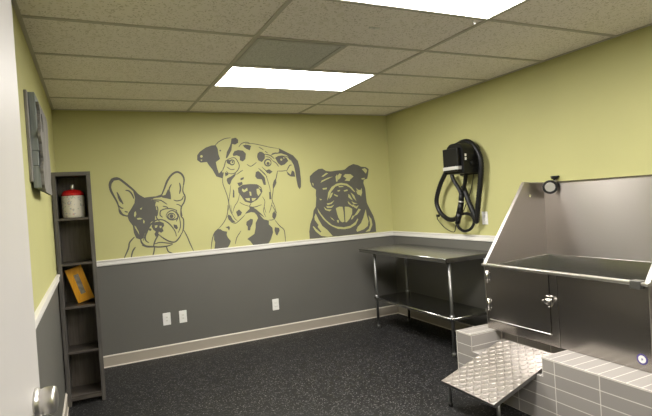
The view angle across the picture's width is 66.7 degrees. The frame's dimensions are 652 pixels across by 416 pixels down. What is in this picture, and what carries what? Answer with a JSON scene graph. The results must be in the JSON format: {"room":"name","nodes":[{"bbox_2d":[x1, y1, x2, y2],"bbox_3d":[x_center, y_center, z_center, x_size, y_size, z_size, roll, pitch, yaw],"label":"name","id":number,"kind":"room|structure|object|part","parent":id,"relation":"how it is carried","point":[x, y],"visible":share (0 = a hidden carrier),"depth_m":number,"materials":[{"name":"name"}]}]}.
{"room":"dog grooming room","nodes":[
{"label":"dog grooming room","id":0,"kind":"room"},
{"bbox_2d":[11,2,65,415],"bbox_3d":[-1.092,0.267,1.609,0.100,2.440,6.451,-4,1,-25],"label":"wall","id":1,"kind":"structure","parent":0,"point":[39,204],"depth_m":2.79,"materials":[{"name":"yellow paint"}]},
{"bbox_2d":[0,0,58,415],"bbox_3d":[-0.588,0.417,0.862,0.090,2.073,0.909,-4,1,-20],"label":"door","id":2,"kind":"structure","parent":1,"relation":"in","point":[21,394],"depth_m":1.15,"materials":[{"name":"white paint"}]},
{"bbox_3d":[-0.700,0.482,1.238,0.049,0.072,0.072,-4,1,-20],"label":"knob","id":3,"kind":"part","parent":2,"relation":"part of","materials":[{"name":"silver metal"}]},
{"bbox_2d":[23,89,51,194],"bbox_3d":[-1.577,-0.331,2.722,0.060,0.505,0.590,-4,1,-25],"label":"wall sign","id":4,"kind":"object","parent":1,"relation":"attached to","point":[35,119],"visible":1,"depth_m":2.51,"materials":[{"name":"grey wood"}]},
{"bbox_2d":[34,273,59,327],"bbox_3d":[-1.438,0.509,2.513,0.022,0.056,4.469,-4,1,-25],"label":"trim","id":5,"kind":"structure","parent":1,"relation":"attached to","point":[41,308],"depth_m":2.61,"materials":[{"name":"white paint"}]},
{"bbox_2d":[62,393,68,415],"bbox_3d":[-1.381,1.440,2.528,0.016,0.110,4.475,-4,1,-25],"label":"baseboard","id":6,"kind":"structure","parent":1,"relation":"attached to","point":[65,408],"depth_m":3.59,"materials":[{"name":"beige plastic"}]},
{"bbox_2d":[52,110,396,355],"bbox_3d":[-0.829,0.197,5.361,3.802,2.440,0.100,-4,1,-25],"label":"wall","id":7,"kind":"structure","parent":0,"point":[225,293],"depth_m":5.18,"materials":[{"name":"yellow paint"}]},
{"bbox_2d":[109,171,193,257],"bbox_3d":[-1.714,0.058,4.885,0.754,0.829,0.001,-4,1,-25],"label":"mural","id":8,"kind":"object","parent":7,"relation":"attached to","point":[148,212],"visible":1,"depth_m":4.87,"materials":[{"name":"grey paint"}]},
{"bbox_2d":[163,312,170,325],"bbox_3d":[-1.584,1.105,4.926,0.074,0.122,0.009,-4,1,-25],"label":"wall outlet","id":9,"kind":"object","parent":7,"relation":"attached to","point":[166,316],"visible":1,"depth_m":4.92,"materials":[{"name":"white plastic"}]},
{"bbox_2d":[179,310,186,322],"bbox_3d":[-1.442,1.095,4.994,0.074,0.122,0.009,-4,1,-25],"label":"wall outlet","id":10,"kind":"object","parent":7,"relation":"attached to","point":[182,314],"visible":1,"depth_m":4.99,"materials":[{"name":"white plastic"}]},
{"bbox_2d":[96,231,393,266],"bbox_3d":[-0.788,0.427,5.309,3.602,0.056,0.022,-4,1,-25],"label":"trim","id":11,"kind":"structure","parent":7,"relation":"attached to","point":[388,233],"depth_m":5.22,"materials":[{"name":"white paint"}]},
{"bbox_2d":[197,138,300,248],"bbox_3d":[-0.787,-0.177,5.330,1.137,1.166,0.001,-4,1,-25],"label":"mural","id":12,"kind":"object","parent":7,"relation":"attached to","point":[263,233],"visible":1,"depth_m":5.32,"materials":[{"name":"grey paint"}]},
{"bbox_2d":[103,305,398,367],"bbox_3d":[-0.728,1.358,5.325,3.602,0.110,0.016,-4,1,-25],"label":"baseboard","id":13,"kind":"structure","parent":7,"relation":"attached to","point":[119,359],"depth_m":5.24,"materials":[{"name":"beige plastic"}]},
{"bbox_2d":[272,299,278,309],"bbox_3d":[-0.550,1.056,5.418,0.074,0.122,0.010,-4,1,-25],"label":"wall outlet","id":14,"kind":"object","parent":7,"relation":"attached to","point":[275,302],"visible":1,"depth_m":5.42,"materials":[{"name":"white plastic"}]},
{"bbox_2d":[309,164,375,238],"bbox_3d":[0.184,-0.093,5.790,0.878,0.835,0.001,-4,1,-25],"label":"mural","id":15,"kind":"object","parent":7,"relation":"attached to","point":[356,171],"visible":1,"depth_m":5.78,"materials":[{"name":"grey paint"}]},
{"bbox_2d":[68,314,530,415],"bbox_3d":[0.028,1.459,2.120,5.202,0.100,6.651,-4,1,-25],"label":"floor","id":16,"kind":"structure","parent":0,"point":[399,367],"depth_m":4.09,"materials":[{"name":"black rubber"}]},
{"bbox_2d":[51,171,105,407],"bbox_3d":[-1.951,0.617,3.913,0.270,1.788,0.258,-4,1,-25],"label":"bookcase","id":17,"kind":"object","parent":16,"relation":"on","point":[74,237],"visible":0.91,"depth_m":3.98,"materials":[{"name":"grey wood"}]},
{"bbox_3d":[-2.058,0.640,3.862,0.030,1.758,0.258,-4,1,-25],"label":"panel","id":18,"kind":"part","parent":17,"relation":"part of","materials":[{"name":"grey wood"}]},
{"bbox_3d":[-2.009,-0.260,3.901,0.270,0.030,0.258,-4,1,-25],"label":"panel","id":19,"kind":"part","parent":17,"relation":"part of","materials":[{"name":"grey wood"}]},
{"bbox_2d":[61,184,84,218],"bbox_3d":[-1.990,-0.054,3.896,0.164,0.265,0.164,-4,1,-25],"label":"canister","id":20,"kind":"object","parent":17,"relation":"on","point":[73,203],"visible":0.97,"depth_m":3.83,"materials":[{"name":"beige ceramic"}]},
{"bbox_3d":[-1.985,0.087,3.904,0.210,0.016,0.246,-4,1,-25],"label":"shelf","id":21,"kind":"part","parent":17,"relation":"part of","materials":[{"name":"grey wood"}]},
{"bbox_3d":[-1.962,0.432,3.909,0.210,0.016,0.246,-4,1,-25],"label":"shelf","id":22,"kind":"part","parent":17,"relation":"part of","materials":[{"name":"grey wood"}]},
{"bbox_2d":[65,265,93,302],"bbox_3d":[-1.964,0.603,3.946,0.195,0.303,0.062,-4,1,-25],"label":"display box","id":23,"kind":"object","parent":17,"relation":"on","point":[76,276],"visible":0.92,"depth_m":3.92,"materials":[{"name":"orange cardboard"}]},
{"bbox_3d":[-1.941,0.762,3.914,0.210,0.016,0.246,-4,1,-25],"label":"shelf","id":24,"kind":"part","parent":17,"relation":"part of","materials":[{"name":"grey wood"}]},
{"bbox_3d":[-1.918,1.108,3.919,0.210,0.016,0.246,-4,1,-25],"label":"shelf","id":25,"kind":"part","parent":17,"relation":"part of","materials":[{"name":"grey wood"}]},
{"bbox_3d":[-1.895,1.452,3.922,0.210,0.036,0.249,-4,1,-25],"label":"shelf","id":26,"kind":"part","parent":17,"relation":"part of","materials":[{"name":"grey wood"}]},
{"bbox_3d":[-1.842,0.625,3.965,0.030,1.758,0.258,-4,1,-25],"label":"panel","id":27,"kind":"part","parent":17,"relation":"part of","materials":[{"name":"grey wood"}]},
{"bbox_2d":[359,243,488,356],"bbox_3d":[0.999,0.866,5.100,0.597,0.872,1.528,-4,1,-25],"label":"work table","id":28,"kind":"object","parent":16,"relation":"on","point":[447,310],"visible":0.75,"depth_m":4.84,"materials":[{"name":"silver metal"}]},
{"bbox_3d":[0.558,0.881,5.487,0.030,0.844,0.030,-4,1,-25],"label":"leg","id":29,"kind":"part","parent":28,"relation":"part of","materials":[{"name":"silver metal"}]},
{"bbox_3d":[0.928,0.855,5.663,0.030,0.844,0.030,-4,1,-25],"label":"leg","id":30,"kind":"part","parent":28,"relation":"part of","materials":[{"name":"silver metal"}]},
{"bbox_3d":[1.102,0.862,4.342,0.030,0.844,0.030,-4,1,-25],"label":"leg","id":31,"kind":"part","parent":28,"relation":"part of","materials":[{"name":"silver metal"}]},
{"bbox_3d":[1.472,0.835,4.518,0.030,0.844,0.030,-4,1,-25],"label":"leg","id":32,"kind":"part","parent":28,"relation":"part of","materials":[{"name":"silver metal"}]},
{"bbox_2d":[442,339,551,415],"bbox_3d":[1.135,1.139,3.245,0.565,0.363,0.479,-4,1,-25],"label":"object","id":33,"kind":"object","parent":16,"relation":"on","point":[493,376],"visible":0.95,"depth_m":3.21,"materials":[{"name":"silver metal"}]},
{"bbox_3d":[0.839,1.238,3.349,0.023,0.178,0.023,-4,1,-25],"label":"leg","id":34,"kind":"part","parent":33,"relation":"part of","materials":[{"name":"silver metal"}]},
{"bbox_3d":[1.040,1.106,3.200,0.356,0.133,0.478,-4,1,-25],"label":"under frame","id":35,"kind":"part","parent":33,"relation":"part of","materials":[{"name":"silver metal"}]},
{"bbox_3d":[1.029,1.231,2.948,0.023,0.178,0.023,-4,1,-25],"label":"leg","id":36,"kind":"part","parent":33,"relation":"part of","materials":[{"name":"silver metal"}]},
{"bbox_2d":[456,324,651,415],"bbox_3d":[1.816,1.077,3.067,0.916,0.401,1.915,-4,1,-25],"label":"platform","id":37,"kind":"object","parent":16,"relation":"on","point":[568,383],"visible":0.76,"depth_m":2.88,"materials":[{"name":"grey tile"}]},
{"bbox_2d":[481,174,651,372],"bbox_3d":[1.736,0.334,3.322,0.733,1.084,1.243,-4,1,-25],"label":"tub","id":38,"kind":"object","parent":37,"relation":"on","point":[572,264],"visible":0.99,"depth_m":3.43,"materials":[{"name":"silver metal"}]},
{"bbox_3d":[1.494,0.346,3.878,0.674,1.076,0.006,-4,1,-25],"label":"panel","id":39,"kind":"part","parent":38,"relation":"part of","materials":[{"name":"silver metal"}]},
{"bbox_3d":[1.338,0.629,3.459,0.014,0.395,0.544,-4,1,-25],"label":"door","id":40,"kind":"part","parent":38,"relation":"part of","materials":[{"name":"silver metal"}]},
{"bbox_3d":[1.351,0.664,3.449,0.016,0.474,0.638,-4,1,-25],"label":"door frame","id":41,"kind":"part","parent":38,"relation":"part of","materials":[{"name":"silver metal"}]},
{"bbox_2d":[542,175,558,193],"bbox_3d":[1.783,-0.183,3.922,0.127,0.140,0.068,-3,1,26],"label":"grooming tether","id":42,"kind":"object","parent":38,"relation":"attached to","point":[550,186],"visible":1,"depth_m":3.90,"materials":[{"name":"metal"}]},
{"bbox_2d":[496,254,651,279],"bbox_3d":[1.774,0.564,3.333,0.660,0.364,1.209,-4,1,-25],"label":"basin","id":43,"kind":"object","parent":38,"relation":"in","point":[595,265],"depth_m":3.58,"materials":[{"name":"silver metal"}]},
{"bbox_3d":[2.063,0.323,3.474,0.008,1.060,1.225,-4,1,-25],"label":"panel","id":44,"kind":"part","parent":38,"relation":"part of","materials":[{"name":"silver metal"}]},
{"bbox_3d":[1.613,0.654,2.901,0.010,0.474,0.574,-4,1,-25],"label":"panel","id":45,"kind":"part","parent":38,"relation":"part of","materials":[{"name":"silver metal"}]},
{"bbox_3d":[2.017,0.328,2.777,0.674,1.076,0.006,-4,1,-25],"label":"panel","id":46,"kind":"part","parent":38,"relation":"part of","materials":[{"name":"silver metal"}]},
{"bbox_2d":[16,0,651,114],"bbox_3d":[-0.138,-1.075,2.084,5.202,0.100,6.651,-4,1,-25],"label":"ceiling","id":47,"kind":"structure","parent":0,"point":[318,20],"depth_m":3.17,"materials":[{"name":"tile"}]},
{"bbox_2d":[233,38,344,69],"bbox_3d":[-0.264,-1.029,3.338,0.592,0.011,0.582,-4,1,-25],"label":"ceiling vent","id":48,"kind":"object","parent":47,"relation":"in","point":[263,52],"visible":0.99,"depth_m":3.31,"materials":[{"name":"grey"}]},
{"bbox_2d":[213,66,375,90],"bbox_3d":[-0.256,-1.039,4.018,1.194,0.010,0.585,-4,1,-25],"label":"recessed light","id":49,"kind":"object","parent":47,"relation":"in","point":[235,76],"visible":0.98,"depth_m":3.98,"materials":[{"name":"white paint"}]},
{"bbox_2d":[311,45,348,69],"bbox_3d":[0.015,-1.052,3.471,0.016,0.007,0.602,-4,1,-25],"label":"trim","id":50,"kind":"structure","parent":47,"relation":"attached to","point":[345,45],"depth_m":3.43,"materials":[{"name":"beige metal"}]},
{"bbox_2d":[11,0,651,115],"bbox_3d":[0.496,-1.068,2.385,3.602,0.009,6.451,-4,1,-25],"label":"grid","id":51,"kind":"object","parent":47,"relation":"attached to","point":[286,3],"depth_m":3.37,"materials":[{"name":"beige metal"}]},
{"bbox_2d":[337,0,525,19],"bbox_3d":[0.529,-1.067,2.366,1.194,0.010,0.585,-4,1,-25],"label":"recessed light","id":52,"kind":"object","parent":47,"relation":"in","point":[479,9],"visible":1,"depth_m":2.64,"materials":[{"name":"white paint"}]},
{"bbox_2d":[386,25,651,325],"bbox_3d":[2.244,0.026,3.197,0.100,2.440,6.451,-4,1,-25],"label":"wall","id":53,"kind":"structure","parent":0,"point":[585,113],"depth_m":4.30,"materials":[{"name":"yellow paint"}]},
{"bbox_2d":[398,306,473,331],"bbox_3d":[1.353,1.224,5.114,0.016,0.110,2.155,-4,1,-25],"label":"baseboard","id":54,"kind":"structure","parent":53,"relation":"attached to","point":[433,320],"depth_m":5.46,"materials":[{"name":"beige plastic"}]},
{"bbox_2d":[393,231,495,241],"bbox_3d":[1.310,0.293,5.054,0.022,0.056,2.243,-4,1,-25],"label":"trim","id":55,"kind":"structure","parent":53,"relation":"attached to","point":[488,238],"depth_m":5.15,"materials":[{"name":"white paint"}]},
{"bbox_2d":[434,139,483,231],"bbox_3d":[1.230,-0.202,4.847,0.281,0.908,0.743,-4,1,-25],"label":"dryer","id":56,"kind":"object","parent":53,"relation":"attached to","point":[464,157],"visible":1,"depth_m":4.64,"materials":[{"name":"black plastic"}]},
{"bbox_3d":[1.239,0.157,5.090,0.024,0.183,0.301,-4,1,-25],"label":"cord","id":57,"kind":"part","parent":56,"relation":"part of","materials":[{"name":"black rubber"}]},
{"bbox_3d":[1.370,-0.131,4.795,0.008,0.422,0.228,-4,1,-25],"label":"cord","id":58,"kind":"part","parent":56,"relation":"part of","materials":[{"name":"black rubber"}]},
{"bbox_2d":[482,212,487,224],"bbox_3d":[1.493,0.094,4.655,0.010,0.122,0.074,-4,1,-25],"label":"wall outlet","id":59,"kind":"object","parent":53,"relation":"attached to","point":[484,214],"visible":1,"depth_m":4.65,"materials":[{"name":"white plastic"}]}
]}

